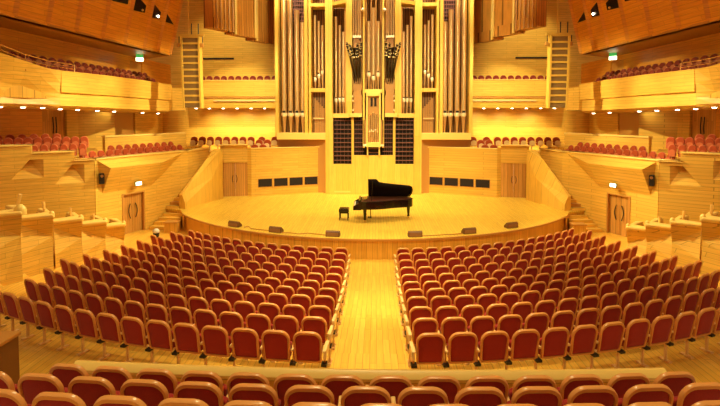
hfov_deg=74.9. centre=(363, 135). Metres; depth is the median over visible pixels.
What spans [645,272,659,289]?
chair
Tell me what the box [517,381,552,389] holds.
cushion
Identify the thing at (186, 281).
cushion
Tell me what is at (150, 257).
cushion
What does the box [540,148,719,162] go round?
trim
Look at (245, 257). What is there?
cushion
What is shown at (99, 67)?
balcony chair
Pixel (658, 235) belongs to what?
wall block
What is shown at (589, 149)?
chair
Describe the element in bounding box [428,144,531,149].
trim
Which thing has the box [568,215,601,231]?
steps
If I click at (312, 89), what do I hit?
shelf
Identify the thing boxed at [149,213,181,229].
steps
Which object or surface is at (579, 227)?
bench
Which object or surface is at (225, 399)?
seat cushion
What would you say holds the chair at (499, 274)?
on the floor at (370, 336)
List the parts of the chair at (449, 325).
frame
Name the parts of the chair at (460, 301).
frame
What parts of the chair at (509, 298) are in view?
frame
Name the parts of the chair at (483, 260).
frame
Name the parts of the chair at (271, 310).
frame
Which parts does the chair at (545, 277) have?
frame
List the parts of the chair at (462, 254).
frame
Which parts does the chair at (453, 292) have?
frame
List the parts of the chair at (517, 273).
frame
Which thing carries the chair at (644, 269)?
on the floor at (370, 336)
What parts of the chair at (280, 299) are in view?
frame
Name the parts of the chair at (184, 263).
frame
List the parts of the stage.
edge trim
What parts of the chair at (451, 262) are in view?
frame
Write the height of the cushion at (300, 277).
0.521 m
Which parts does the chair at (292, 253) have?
frame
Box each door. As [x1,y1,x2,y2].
[42,109,64,149]
[122,190,145,233]
[130,61,140,72]
[223,162,247,195]
[501,163,525,197]
[606,192,630,236]
[612,60,623,71]
[692,109,715,150]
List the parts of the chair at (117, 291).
frame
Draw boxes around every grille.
[228,223,237,226]
[269,228,279,232]
[326,233,338,235]
[409,233,421,236]
[465,229,475,233]
[508,224,517,227]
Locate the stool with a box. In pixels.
[339,207,348,219]
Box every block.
[0,204,26,285]
[0,331,20,383]
[21,208,54,276]
[53,212,83,267]
[81,215,107,257]
[105,218,125,251]
[626,221,646,255]
[645,218,671,261]
[669,215,701,266]
[700,212,719,280]
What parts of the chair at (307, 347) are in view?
leg, frame, leg, panel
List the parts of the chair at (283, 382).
frame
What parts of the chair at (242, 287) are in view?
frame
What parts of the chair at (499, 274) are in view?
frame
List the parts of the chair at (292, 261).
frame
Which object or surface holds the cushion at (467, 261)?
on the chair at (467, 261)
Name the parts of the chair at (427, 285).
frame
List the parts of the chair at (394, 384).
frame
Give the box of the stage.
[167,190,583,258]
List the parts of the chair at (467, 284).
frame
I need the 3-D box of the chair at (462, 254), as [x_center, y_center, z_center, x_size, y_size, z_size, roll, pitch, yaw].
[3.603,4.654,17.262,0.578,0.995,0.461,-1,3,-13]
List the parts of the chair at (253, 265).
frame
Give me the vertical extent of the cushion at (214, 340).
0.521 m
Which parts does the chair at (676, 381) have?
frame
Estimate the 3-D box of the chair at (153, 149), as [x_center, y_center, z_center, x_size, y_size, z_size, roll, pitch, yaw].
[-11.606,1.092,26.343,0.413,0.980,0.435,1,3,24]
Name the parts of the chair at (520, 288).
frame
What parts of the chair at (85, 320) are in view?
leg, frame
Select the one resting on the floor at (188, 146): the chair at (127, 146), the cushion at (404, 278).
the chair at (127, 146)
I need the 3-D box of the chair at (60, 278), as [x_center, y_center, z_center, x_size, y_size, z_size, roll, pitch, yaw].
[-7.787,4.008,12.339,0.578,0.995,0.461,1,3,29]
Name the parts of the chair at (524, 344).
leg, frame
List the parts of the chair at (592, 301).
frame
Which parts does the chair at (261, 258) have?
frame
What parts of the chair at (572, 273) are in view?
frame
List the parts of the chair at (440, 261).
frame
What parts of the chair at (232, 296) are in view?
frame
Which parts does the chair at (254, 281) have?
frame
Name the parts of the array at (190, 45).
rail, rail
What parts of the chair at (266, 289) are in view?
frame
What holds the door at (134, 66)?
in the wall at (27, 43)
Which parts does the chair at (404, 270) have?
frame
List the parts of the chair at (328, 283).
frame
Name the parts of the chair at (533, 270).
frame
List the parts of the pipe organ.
case post, case post, case post, rail, panel, case post, console panel, dark post, panel, case post, console panel, console frame, case post, panel, dark post, console panel, case post, panel, case post, case post, case post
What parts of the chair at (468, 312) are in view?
frame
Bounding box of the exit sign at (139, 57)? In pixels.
[136,54,142,60]
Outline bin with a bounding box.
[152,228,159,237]
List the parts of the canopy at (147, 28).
panel, panel, panel, panel, panel, panel, panel, panel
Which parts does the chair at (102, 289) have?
frame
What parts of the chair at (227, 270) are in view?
frame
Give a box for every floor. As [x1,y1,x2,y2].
[0,226,719,382]
[48,143,219,157]
[474,143,707,159]
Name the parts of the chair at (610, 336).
leg, frame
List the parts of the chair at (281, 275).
frame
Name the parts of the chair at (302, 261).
frame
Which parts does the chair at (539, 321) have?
frame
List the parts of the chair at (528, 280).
frame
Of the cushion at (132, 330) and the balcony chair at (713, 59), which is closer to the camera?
the cushion at (132, 330)
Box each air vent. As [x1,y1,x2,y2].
[258,178,272,187]
[274,177,287,186]
[289,177,302,185]
[304,176,317,184]
[429,176,442,185]
[444,177,457,186]
[459,178,473,187]
[475,179,489,187]
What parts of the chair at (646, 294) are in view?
frame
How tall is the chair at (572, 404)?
0.995 m
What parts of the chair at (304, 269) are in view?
frame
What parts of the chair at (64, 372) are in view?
frame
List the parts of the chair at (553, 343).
leg, frame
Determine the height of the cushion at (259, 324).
0.521 m
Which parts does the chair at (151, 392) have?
frame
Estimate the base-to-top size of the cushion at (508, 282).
0.521 m
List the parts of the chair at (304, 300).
frame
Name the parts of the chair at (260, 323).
frame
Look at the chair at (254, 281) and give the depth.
13.29 m
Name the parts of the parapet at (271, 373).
panel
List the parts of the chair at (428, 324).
panel, leg, frame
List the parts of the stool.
padded seat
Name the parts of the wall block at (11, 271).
rounded knob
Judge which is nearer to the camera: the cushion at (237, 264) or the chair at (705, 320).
the chair at (705, 320)
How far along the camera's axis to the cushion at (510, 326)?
9.14 m
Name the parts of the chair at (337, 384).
frame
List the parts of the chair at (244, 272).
frame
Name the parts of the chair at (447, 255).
frame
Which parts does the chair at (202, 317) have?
frame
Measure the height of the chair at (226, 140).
0.980 m
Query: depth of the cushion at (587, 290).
11.70 m
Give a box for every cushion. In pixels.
[0,291,3,312]
[0,379,8,388]
[0,397,17,405]
[4,295,18,317]
[8,51,17,56]
[19,299,34,322]
[22,380,57,403]
[24,138,32,143]
[26,281,37,300]
[30,55,37,63]
[33,137,41,143]
[37,304,53,327]
[37,400,74,405]
[39,285,51,305]
[43,137,51,144]
[44,270,53,287]
[53,137,60,143]
[53,289,66,305]
[53,369,81,387]
[55,274,66,291]
[56,308,73,332]
[61,260,68,275]
[62,137,69,143]
[68,277,79,290]
[69,293,83,311]
[70,264,79,280]
[71,137,78,142]
[72,383,109,405]
[76,312,94,336]
[79,144,85,153]
[80,137,87,142]
[81,267,90,279]
[81,281,92,295]
[87,296,101,316]
[92,270,101,282]
[93,259,100,269]
[95,372,126,390]
[96,284,108,302]
[98,151,104,156]
[98,316,118,341]
[100,403,132,405]
[102,262,110,271]
[105,273,115,288]
[106,300,121,321]
[112,254,119,263]
[112,288,125,306]
[113,265,121,276]
[115,149,120,155]
[119,277,130,293]
[121,257,128,267]
[122,320,143,345]
[124,386,163,405]
[125,268,134,280]
[126,303,143,323]
[130,291,144,308]
[131,260,139,272]
[134,280,146,296]
[138,271,148,283]
[139,374,173,393]
[143,262,151,275]
[147,254,155,264]
[148,294,163,305]
[148,307,165,321]
[148,323,169,348]
[150,282,163,294]
[152,273,163,283]
[155,265,165,278]
[158,257,166,267]
[167,276,178,283]
[167,285,180,294]
[168,267,178,275]
[168,297,184,307]
[169,259,178,268]
[171,309,189,325]
[175,326,197,351]
[178,388,218,405]
[181,261,190,268]
[182,253,190,260]
[182,270,192,276]
[183,278,195,287]
[185,376,218,386]
[186,288,200,300]
[190,299,206,316]
[194,255,202,261]
[195,263,204,270]
[195,312,214,333]
[197,272,208,283]
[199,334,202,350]
[200,281,213,293]
[203,329,226,354]
[205,290,220,305]
[206,257,215,266]
[209,266,219,277]
[212,302,229,318]
[213,274,224,286]
[218,283,232,295]
[219,259,229,270]
[221,315,240,336]
[223,268,234,279]
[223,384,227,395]
[223,396,228,404]
[226,292,241,307]
[228,336,231,352]
[229,276,242,288]
[230,378,263,388]
[232,390,273,405]
[233,261,243,272]
[233,332,256,357]
[235,304,252,321]
[237,285,251,297]
[239,269,250,281]
[241,254,251,265]
[247,294,263,310]
[247,317,268,338]
[248,262,258,274]
[255,256,265,267]
[257,286,271,299]
[259,306,277,323]
[259,339,261,354]
[263,264,274,276]
[264,334,287,359]
[269,257,280,269]
[269,296,285,314]
[275,318,295,341]
[277,380,310,405]
[279,265,290,277]
[284,258,295,270]
[284,307,303,327]
[288,392,329,405]
[289,252,299,263]
[290,274,303,286]
[292,297,308,315]
[295,335,319,360]
[303,282,317,295]
[303,320,324,342]
[304,253,314,264]
[308,275,321,287]
[310,308,328,328]
[315,298,332,316]
[316,260,327,273]
[319,253,329,265]
[319,290,335,307]
[323,283,337,292]
[325,381,358,405]
[326,275,340,290]
[329,268,342,281]
[332,261,343,268]
[334,254,345,265]
[345,393,386,405]
[374,382,407,403]
[398,255,409,262]
[400,261,411,268]
[401,269,413,276]
[402,276,416,285]
[402,394,443,405]
[404,283,418,292]
[406,291,422,301]
[408,299,425,317]
[411,309,430,329]
[414,254,425,265]
[414,321,435,343]
[416,261,427,273]
[419,337,442,361]
[421,276,434,288]
[423,382,456,403]
[424,283,438,296]
[429,254,440,265]
[432,298,449,317]
[436,268,448,280]
[437,309,456,329]
[443,320,464,343]
[448,259,459,271]
[451,336,474,361]
[453,267,465,279]
[456,297,472,316]
[459,252,469,263]
[459,394,500,405]
[463,308,481,326]
[464,258,475,270]
[470,266,481,277]
[471,382,504,395]
[472,319,492,341]
[476,273,488,285]
[479,257,489,269]
[479,296,495,312]
[482,334,506,359]
[483,280,496,292]
[486,264,497,276]
[488,306,506,324]
[492,287,506,300]
[493,271,505,283]
[494,256,504,267]
[500,318,520,339]
[501,263,512,274]
[501,295,517,310]
[502,278,514,291]
[508,254,517,266]
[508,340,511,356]
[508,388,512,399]
[510,270,521,282]
[512,286,525,298]
[513,305,530,322]
[513,333,537,358]
[516,261,526,273]
[516,393,557,405]
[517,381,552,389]
[520,277,532,289]
[523,293,538,308]
[526,268,536,280]
[527,316,546,337]
[530,260,540,268]
[531,284,544,296]
[537,275,548,287]
[537,303,553,319]
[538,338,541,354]
[541,266,551,275]
[543,331,566,356]
[544,258,553,265]
[544,291,558,306]
[549,282,562,291]
[553,273,564,280]
[553,314,572,332]
[555,264,565,271]
[560,300,576,313]
[562,399,566,405]
[564,289,578,298]
[564,380,599,398]
[567,279,579,286]
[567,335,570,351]
[568,271,579,278]
[569,262,578,270]
[572,328,595,353]
[573,392,613,405]
[578,311,596,325]
[581,260,590,272]
[581,298,597,309]
[582,268,592,279]
[583,277,595,286]
[583,286,596,296]
[593,257,601,268]
[596,266,605,278]
[598,274,609,287]
[600,284,613,299]
[600,325,622,350]
[601,295,616,310]
[602,308,619,325]
[609,263,617,274]
[612,379,645,397]
[613,272,623,284]
[617,281,629,298]
[618,398,622,405]
[621,292,635,311]
[624,305,641,327]
[626,322,647,347]
[627,269,636,280]
[628,391,668,404]
[630,258,638,266]
[633,278,644,293]
[638,266,647,276]
[640,151,646,157]
[640,289,652,307]
[646,302,661,323]
[648,152,655,157]
[648,275,657,288]
[650,263,658,273]
[651,318,671,343]
[655,286,668,302]
[660,260,667,273]
[660,272,670,283]
[660,377,691,395]
[666,298,680,318]
[668,145,675,154]
[672,268,681,283]
[672,283,683,295]
[672,396,677,405]
[675,314,693,339]
[676,137,684,143]
[680,295,697,311]
[683,265,691,281]
[683,389,719,405]
[685,138,693,145]
[685,279,696,295]
[693,262,700,276]
[693,310,714,334]
[695,138,703,145]
[698,276,708,293]
[700,291,713,310]
[705,138,713,145]
[710,272,719,288]
[713,310,719,330]
[715,288,719,307]
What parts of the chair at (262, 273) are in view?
frame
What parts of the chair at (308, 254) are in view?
frame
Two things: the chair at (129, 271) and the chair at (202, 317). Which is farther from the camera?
the chair at (129, 271)
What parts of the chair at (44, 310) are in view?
leg, frame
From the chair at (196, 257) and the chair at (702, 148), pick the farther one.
the chair at (702, 148)
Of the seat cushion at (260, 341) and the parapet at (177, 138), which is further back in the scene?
the parapet at (177, 138)
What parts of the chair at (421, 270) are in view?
frame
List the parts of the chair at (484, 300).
frame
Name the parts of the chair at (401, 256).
frame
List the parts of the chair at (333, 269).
frame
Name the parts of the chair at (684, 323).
leg, frame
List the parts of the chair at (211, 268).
frame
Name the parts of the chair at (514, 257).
frame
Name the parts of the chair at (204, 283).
frame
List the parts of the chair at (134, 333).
leg, frame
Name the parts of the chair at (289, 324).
frame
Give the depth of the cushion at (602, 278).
13.07 m
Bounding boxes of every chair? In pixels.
[0,291,6,327]
[0,371,18,392]
[0,389,31,405]
[2,292,21,330]
[3,138,12,144]
[5,134,14,139]
[7,51,24,60]
[13,137,22,143]
[17,296,38,340]
[17,373,67,403]
[18,52,35,62]
[18,134,25,139]
[23,137,33,144]
[24,278,40,303]
[29,54,45,64]
[29,134,37,139]
[31,392,85,405]
[32,145,37,152]
[33,137,42,150]
[34,300,56,345]
[37,282,54,307]
[39,56,54,67]
[40,144,47,150]
[41,134,49,139]
[43,137,51,148]
[43,268,55,288]
[48,57,63,67]
[49,64,59,69]
[49,363,88,387]
[50,144,57,150]
[51,286,70,308]
[52,137,61,148]
[53,305,77,350]
[54,271,68,292]
[57,59,71,68]
[58,65,67,70]
[59,144,67,150]
[60,258,70,276]
[61,136,71,147]
[65,60,79,68]
[66,275,81,292]
[67,290,86,314]
[68,376,119,405]
[69,144,77,155]
[69,261,81,280]
[71,136,80,147]
[74,61,84,70]
[74,309,99,355]
[78,143,86,155]
[79,265,92,281]
[80,136,89,147]
[80,278,95,297]
[81,63,91,71]
[83,254,92,269]
[85,293,104,318]
[88,151,97,157]
[89,64,98,72]
[91,257,102,272]
[91,268,104,284]
[92,366,132,390]
[93,395,146,405]
[94,282,111,302]
[96,65,105,73]
[96,312,123,360]
[97,150,106,156]
[101,260,112,273]
[102,66,111,73]
[103,271,117,290]
[104,297,124,322]
[106,150,114,155]
[107,145,114,153]
[109,67,117,74]
[110,285,128,306]
[111,252,120,263]
[112,263,124,276]
[114,149,122,155]
[115,68,126,75]
[116,145,122,152]
[117,274,132,293]
[120,255,130,268]
[120,316,148,361]
[120,379,173,405]
[122,148,130,154]
[124,144,130,152]
[124,266,136,280]
[124,300,147,326]
[128,288,147,309]
[129,148,138,153]
[130,258,141,272]
[132,277,148,296]
[136,368,180,393]
[137,147,145,153]
[137,268,150,283]
[141,260,153,275]
[144,147,151,152]
[145,319,175,362]
[146,252,156,264]
[146,303,171,347]
[147,291,168,313]
[148,280,166,300]
[151,146,159,151]
[151,271,166,288]
[153,263,166,278]
[157,255,168,267]
[158,146,165,151]
[158,398,208,405]
[164,145,172,150]
[166,265,181,281]
[166,274,182,286]
[166,282,184,296]
[167,294,188,329]
[168,257,180,270]
[169,306,193,351]
[171,322,202,363]
[174,381,228,405]
[177,144,184,149]
[180,259,194,273]
[180,268,195,278]
[181,251,193,263]
[181,370,227,395]
[182,276,198,290]
[184,285,203,302]
[188,296,210,316]
[190,136,197,145]
[192,253,204,263]
[193,262,207,275]
[193,309,219,354]
[195,270,211,284]
[198,136,205,146]
[199,278,216,293]
[199,325,231,364]
[204,287,223,305]
[205,255,217,266]
[206,136,213,150]
[207,264,222,277]
[210,299,233,318]
[211,272,227,286]
[215,137,221,148]
[217,280,235,295]
[218,257,231,270]
[218,311,245,357]
[222,265,237,279]
[223,137,229,143]
[224,289,245,307]
[224,400,271,405]
[226,372,269,396]
[227,251,239,263]
[228,274,245,288]
[228,328,261,365]
[228,383,280,405]
[231,137,238,143]
[232,259,246,272]
[233,301,257,321]
[236,282,253,297]
[238,267,253,281]
[239,137,246,143]
[240,252,253,265]
[244,313,272,360]
[245,291,267,310]
[246,261,261,274]
[246,276,261,290]
[247,137,254,146]
[254,254,267,267]
[254,269,269,283]
[255,139,262,147]
[255,284,273,299]
[257,302,281,323]
[259,330,291,366]
[262,262,276,276]
[264,139,270,146]
[264,277,280,292]
[267,293,289,314]
[268,255,282,269]
[271,137,277,146]
[271,270,286,284]
[271,315,299,362]
[274,249,287,261]
[274,374,316,405]
[276,285,294,302]
[278,263,292,277]
[282,304,306,329]
[283,256,297,270]
[283,278,299,293]
[284,385,334,405]
[288,250,301,263]
[289,271,305,286]
[290,294,311,315]
[290,331,328,367]
[292,402,335,405]
[294,264,309,279]
[296,287,315,304]
[299,257,313,272]
[299,316,333,365]
[302,279,319,295]
[303,251,316,264]
[307,272,323,287]
[308,305,336,349]
[311,265,326,280]
[313,295,339,335]
[314,258,329,273]
[318,252,331,266]
[318,287,341,324]
[321,375,363,405]
[322,280,343,314]
[325,273,345,305]
[328,266,347,296]
[331,259,348,287]
[333,252,349,278]
[338,386,390,405]
[361,403,401,405]
[365,375,411,403]
[391,386,447,405]
[394,253,410,279]
[395,259,412,287]
[396,267,414,296]
[397,274,417,305]
[398,281,420,315]
[400,288,423,325]
[401,296,427,336]
[403,306,432,350]
[406,317,438,366]
[409,333,445,368]
[412,252,426,266]
[412,376,460,403]
[413,259,429,274]
[416,266,432,281]
[419,273,436,288]
[422,281,440,296]
[426,288,445,306]
[427,252,441,265]
[429,295,451,317]
[430,258,445,272]
[430,404,467,405]
[432,306,458,330]
[433,266,449,280]
[436,317,466,365]
[438,273,454,287]
[442,332,477,369]
[443,251,456,264]
[443,280,460,295]
[446,258,461,271]
[447,287,466,305]
[448,387,504,405]
[450,265,466,279]
[452,295,474,316]
[456,272,472,286]
[457,250,470,263]
[459,305,483,326]
[461,257,476,270]
[462,279,479,294]
[464,316,494,364]
[465,376,508,403]
[467,264,482,277]
[468,286,487,302]
[470,137,476,147]
[473,271,489,285]
[473,331,508,369]
[475,293,497,312]
[476,255,491,269]
[477,140,483,147]
[481,278,498,292]
[483,262,498,276]
[484,303,508,324]
[485,140,492,147]
[488,285,507,300]
[490,269,506,283]
[491,254,505,267]
[492,314,522,363]
[494,137,502,147]
[497,292,519,310]
[498,276,516,291]
[498,404,535,405]
[499,261,513,274]
[502,137,510,143]
[504,329,539,369]
[505,253,518,266]
[506,386,561,405]
[507,268,522,282]
[507,375,556,400]
[508,302,532,322]
[509,283,527,298]
[510,137,519,143]
[514,259,527,273]
[516,275,533,289]
[519,137,527,144]
[519,290,540,308]
[520,312,548,361]
[523,266,538,280]
[527,137,536,149]
[528,258,541,270]
[528,281,546,296]
[533,300,555,319]
[534,273,550,287]
[534,327,569,368]
[536,137,544,151]
[538,264,552,276]
[540,288,560,306]
[541,256,554,266]
[544,137,553,147]
[546,279,563,294]
[547,310,574,358]
[550,271,565,283]
[552,137,561,146]
[552,262,566,273]
[555,297,577,317]
[557,374,603,399]
[560,286,579,300]
[562,385,617,405]
[563,277,580,289]
[563,324,597,368]
[564,268,580,284]
[564,403,604,405]
[566,145,573,150]
[566,260,579,275]
[567,308,598,356]
[572,145,579,150]
[576,295,599,315]
[578,146,586,151]
[578,284,598,304]
[579,258,591,272]
[580,266,594,282]
[580,275,596,292]
[585,146,593,152]
[585,321,624,368]
[591,255,602,268]
[592,147,600,152]
[594,264,607,278]
[594,305,621,352]
[596,272,611,287]
[597,281,615,301]
[598,143,604,151]
[598,292,618,314]
[599,148,607,153]
[606,148,614,154]
[607,261,618,274]
[607,373,649,397]
[611,270,625,284]
[611,318,650,367]
[613,149,622,154]
[614,144,620,152]
[615,278,631,298]
[618,259,629,271]
[618,289,637,311]
[618,384,673,405]
[620,302,643,328]
[622,145,628,152]
[622,149,630,155]
[625,267,637,280]
[628,402,671,405]
[629,67,637,74]
[629,150,638,156]
[629,256,639,267]
[630,145,636,152]
[630,275,646,293]
[635,66,644,73]
[635,315,673,367]
[636,286,654,307]
[637,264,649,278]
[638,150,647,157]
[639,146,645,154]
[641,65,651,72]
[642,299,663,323]
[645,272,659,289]
[646,151,656,157]
[648,63,658,71]
[648,261,659,275]
[653,283,670,302]
[653,371,695,395]
[655,62,665,71]
[656,152,665,158]
[658,258,669,273]
[658,269,671,285]
[658,311,696,363]
[662,61,673,69]
[662,295,682,320]
[664,292,699,312]
[666,137,675,148]
[668,144,676,158]
[669,280,685,296]
[670,60,681,68]
[670,66,679,71]
[670,266,683,285]
[672,382,719,405]
[675,137,685,157]
[678,58,689,66]
[678,144,686,156]
[679,307,716,358]
[681,263,693,282]
[682,276,698,298]
[685,137,694,149]
[686,63,697,69]
[687,57,699,65]
[688,145,696,151]
[691,260,701,276]
[691,400,719,405]
[695,62,707,68]
[695,134,704,140]
[695,137,704,149]
[696,55,708,66]
[696,273,710,293]
[696,288,715,314]
[698,145,706,151]
[699,308,719,353]
[705,54,718,64]
[705,138,715,149]
[707,134,716,140]
[708,145,717,152]
[708,269,719,289]
[712,286,719,309]
[715,138,719,150]
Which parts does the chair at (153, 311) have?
frame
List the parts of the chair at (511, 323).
frame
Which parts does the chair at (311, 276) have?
frame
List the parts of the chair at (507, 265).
frame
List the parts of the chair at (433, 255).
frame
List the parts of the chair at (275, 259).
frame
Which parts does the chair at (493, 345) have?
leg, frame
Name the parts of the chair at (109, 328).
leg, frame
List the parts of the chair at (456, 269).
frame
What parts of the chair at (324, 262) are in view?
frame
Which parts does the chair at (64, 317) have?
leg, frame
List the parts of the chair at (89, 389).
frame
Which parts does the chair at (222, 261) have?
frame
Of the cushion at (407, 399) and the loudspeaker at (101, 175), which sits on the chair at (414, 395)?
the cushion at (407, 399)
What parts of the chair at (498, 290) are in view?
frame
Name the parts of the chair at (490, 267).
frame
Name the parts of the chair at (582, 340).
leg, frame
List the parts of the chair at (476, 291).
frame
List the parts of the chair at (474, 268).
frame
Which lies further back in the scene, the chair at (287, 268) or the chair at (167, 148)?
the chair at (167, 148)
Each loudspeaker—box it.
[99,173,103,183]
[649,174,654,185]
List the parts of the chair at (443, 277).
frame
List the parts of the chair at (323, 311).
frame, leg, panel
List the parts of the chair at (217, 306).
frame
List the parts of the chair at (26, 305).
leg, frame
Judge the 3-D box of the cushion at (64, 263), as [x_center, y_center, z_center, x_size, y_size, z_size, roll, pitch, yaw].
[-8.731,3.908,13.822,0.429,0.521,0.161,2,3,34]
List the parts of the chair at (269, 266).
frame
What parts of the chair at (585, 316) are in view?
frame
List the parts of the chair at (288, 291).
frame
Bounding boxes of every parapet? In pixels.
[74,360,666,388]
[101,132,185,153]
[179,149,222,208]
[526,150,570,210]
[564,132,652,154]
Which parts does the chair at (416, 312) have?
panel, leg, frame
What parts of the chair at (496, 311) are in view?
frame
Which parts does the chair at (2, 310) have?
frame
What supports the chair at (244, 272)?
on the floor at (370, 336)
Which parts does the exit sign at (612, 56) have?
lit panel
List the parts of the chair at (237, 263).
frame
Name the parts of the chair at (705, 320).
leg, frame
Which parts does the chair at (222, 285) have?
frame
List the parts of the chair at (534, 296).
frame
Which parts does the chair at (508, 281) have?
frame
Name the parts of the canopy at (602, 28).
panel, panel, panel, panel, panel, panel, panel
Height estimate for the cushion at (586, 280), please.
0.521 m
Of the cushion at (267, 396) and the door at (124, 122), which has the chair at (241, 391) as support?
the cushion at (267, 396)
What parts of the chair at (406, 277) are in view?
frame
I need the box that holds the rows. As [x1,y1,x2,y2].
[103,228,677,272]
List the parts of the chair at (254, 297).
frame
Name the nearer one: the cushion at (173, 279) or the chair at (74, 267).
the cushion at (173, 279)
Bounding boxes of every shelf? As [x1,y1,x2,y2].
[311,88,324,91]
[333,113,349,117]
[350,113,361,116]
[365,89,381,93]
[385,113,396,116]
[398,113,413,117]
[422,88,435,91]
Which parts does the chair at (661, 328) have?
leg, frame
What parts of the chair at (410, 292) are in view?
frame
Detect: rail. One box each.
[0,44,74,71]
[680,55,719,70]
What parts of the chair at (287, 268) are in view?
frame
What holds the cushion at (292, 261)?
on the chair at (292, 261)
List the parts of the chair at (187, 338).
leg, frame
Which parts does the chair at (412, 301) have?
panel, frame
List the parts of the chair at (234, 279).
frame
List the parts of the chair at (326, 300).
frame, leg, panel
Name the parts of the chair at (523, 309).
frame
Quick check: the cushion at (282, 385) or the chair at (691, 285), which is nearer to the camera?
the cushion at (282, 385)
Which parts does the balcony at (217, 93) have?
moulding, moulding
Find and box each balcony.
[0,53,184,112]
[203,80,274,107]
[473,79,546,107]
[565,63,719,112]
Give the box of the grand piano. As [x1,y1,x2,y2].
[353,179,412,221]
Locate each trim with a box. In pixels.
[0,144,209,160]
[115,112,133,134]
[218,144,318,148]
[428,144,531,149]
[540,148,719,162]
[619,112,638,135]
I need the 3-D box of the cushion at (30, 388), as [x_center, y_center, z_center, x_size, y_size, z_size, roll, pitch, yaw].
[-3.375,2.777,4.974,0.429,0.521,0.161,0,3,6]
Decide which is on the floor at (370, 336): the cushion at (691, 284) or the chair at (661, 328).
the chair at (661, 328)
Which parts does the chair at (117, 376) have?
frame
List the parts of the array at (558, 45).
rail, rail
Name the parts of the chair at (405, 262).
frame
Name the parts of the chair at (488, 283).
frame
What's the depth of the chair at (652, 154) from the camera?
22.70 m
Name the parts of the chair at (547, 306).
frame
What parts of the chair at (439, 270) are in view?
frame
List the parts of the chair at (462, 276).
frame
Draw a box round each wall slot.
[203,58,233,58]
[515,57,546,58]
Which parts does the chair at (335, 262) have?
frame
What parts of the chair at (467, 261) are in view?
frame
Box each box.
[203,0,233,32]
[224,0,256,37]
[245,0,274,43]
[473,0,503,43]
[492,0,524,37]
[515,0,546,30]
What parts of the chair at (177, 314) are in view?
frame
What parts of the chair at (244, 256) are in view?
frame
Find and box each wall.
[0,27,170,84]
[0,107,41,150]
[0,146,208,244]
[64,110,162,149]
[146,0,605,147]
[220,145,317,196]
[429,146,528,197]
[540,149,719,248]
[581,33,719,83]
[589,110,692,150]
[715,109,719,152]
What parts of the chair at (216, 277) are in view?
frame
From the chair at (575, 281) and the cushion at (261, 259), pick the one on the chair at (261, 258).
the cushion at (261, 259)
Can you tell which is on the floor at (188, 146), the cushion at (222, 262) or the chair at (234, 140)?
the chair at (234, 140)
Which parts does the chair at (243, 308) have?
frame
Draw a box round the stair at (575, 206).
[571,196,584,210]
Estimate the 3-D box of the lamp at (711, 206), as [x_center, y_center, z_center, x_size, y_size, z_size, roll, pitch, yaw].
[11.613,2.689,15.653,0.200,0.771,0.120,0,3,1]
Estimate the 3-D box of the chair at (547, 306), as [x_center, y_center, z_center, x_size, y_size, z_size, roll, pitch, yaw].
[3.924,4.089,10.488,0.578,0.995,0.461,-1,3,-12]
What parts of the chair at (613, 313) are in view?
frame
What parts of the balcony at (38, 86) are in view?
curved panel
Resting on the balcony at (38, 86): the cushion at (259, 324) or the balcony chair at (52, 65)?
the balcony chair at (52, 65)
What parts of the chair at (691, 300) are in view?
frame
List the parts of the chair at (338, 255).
frame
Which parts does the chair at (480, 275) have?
frame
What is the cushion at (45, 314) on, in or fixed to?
on the chair at (44, 310)
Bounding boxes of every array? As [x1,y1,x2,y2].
[176,0,203,107]
[544,0,573,107]
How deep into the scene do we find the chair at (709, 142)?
21.79 m
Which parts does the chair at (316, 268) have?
frame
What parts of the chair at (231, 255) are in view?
frame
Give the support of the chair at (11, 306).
on the floor at (370, 336)
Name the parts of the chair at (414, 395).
armrest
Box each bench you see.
[163,220,180,232]
[569,222,586,234]
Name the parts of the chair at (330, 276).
frame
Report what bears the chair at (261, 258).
on the floor at (370, 336)
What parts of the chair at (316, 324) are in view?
frame, leg, panel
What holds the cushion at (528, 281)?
on the chair at (528, 280)
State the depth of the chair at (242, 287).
12.31 m
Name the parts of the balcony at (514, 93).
moulding, moulding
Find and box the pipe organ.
[274,0,473,193]
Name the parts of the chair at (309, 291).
frame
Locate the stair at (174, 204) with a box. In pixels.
[165,194,178,208]
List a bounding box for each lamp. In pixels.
[17,194,21,204]
[710,205,713,214]
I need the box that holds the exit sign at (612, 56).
[609,53,616,59]
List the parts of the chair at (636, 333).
leg, frame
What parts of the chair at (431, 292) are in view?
frame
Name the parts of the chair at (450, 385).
frame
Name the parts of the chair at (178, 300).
frame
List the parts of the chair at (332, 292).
frame, leg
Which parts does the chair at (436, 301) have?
frame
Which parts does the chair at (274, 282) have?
frame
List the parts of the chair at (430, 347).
panel, leg, frame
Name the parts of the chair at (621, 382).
frame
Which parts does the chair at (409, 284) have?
frame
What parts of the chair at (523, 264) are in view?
frame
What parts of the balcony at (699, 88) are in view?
curved panel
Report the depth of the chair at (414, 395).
4.65 m
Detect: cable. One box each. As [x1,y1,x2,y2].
[282,232,325,234]
[422,233,462,235]
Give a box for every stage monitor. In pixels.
[228,220,241,226]
[269,226,283,232]
[326,230,340,236]
[407,231,421,236]
[461,227,475,233]
[504,222,517,228]
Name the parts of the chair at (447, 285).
frame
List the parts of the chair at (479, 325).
frame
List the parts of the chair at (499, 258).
frame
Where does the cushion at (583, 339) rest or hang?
on the chair at (582, 340)
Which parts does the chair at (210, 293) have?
frame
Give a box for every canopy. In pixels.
[0,0,182,58]
[97,152,182,192]
[567,153,655,195]
[568,0,719,57]
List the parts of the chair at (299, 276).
frame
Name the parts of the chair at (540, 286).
frame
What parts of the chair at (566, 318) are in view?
frame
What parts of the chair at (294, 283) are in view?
frame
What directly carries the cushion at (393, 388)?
on the chair at (394, 384)
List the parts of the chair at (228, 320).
frame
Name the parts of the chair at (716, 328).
leg, frame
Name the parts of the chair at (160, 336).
leg, frame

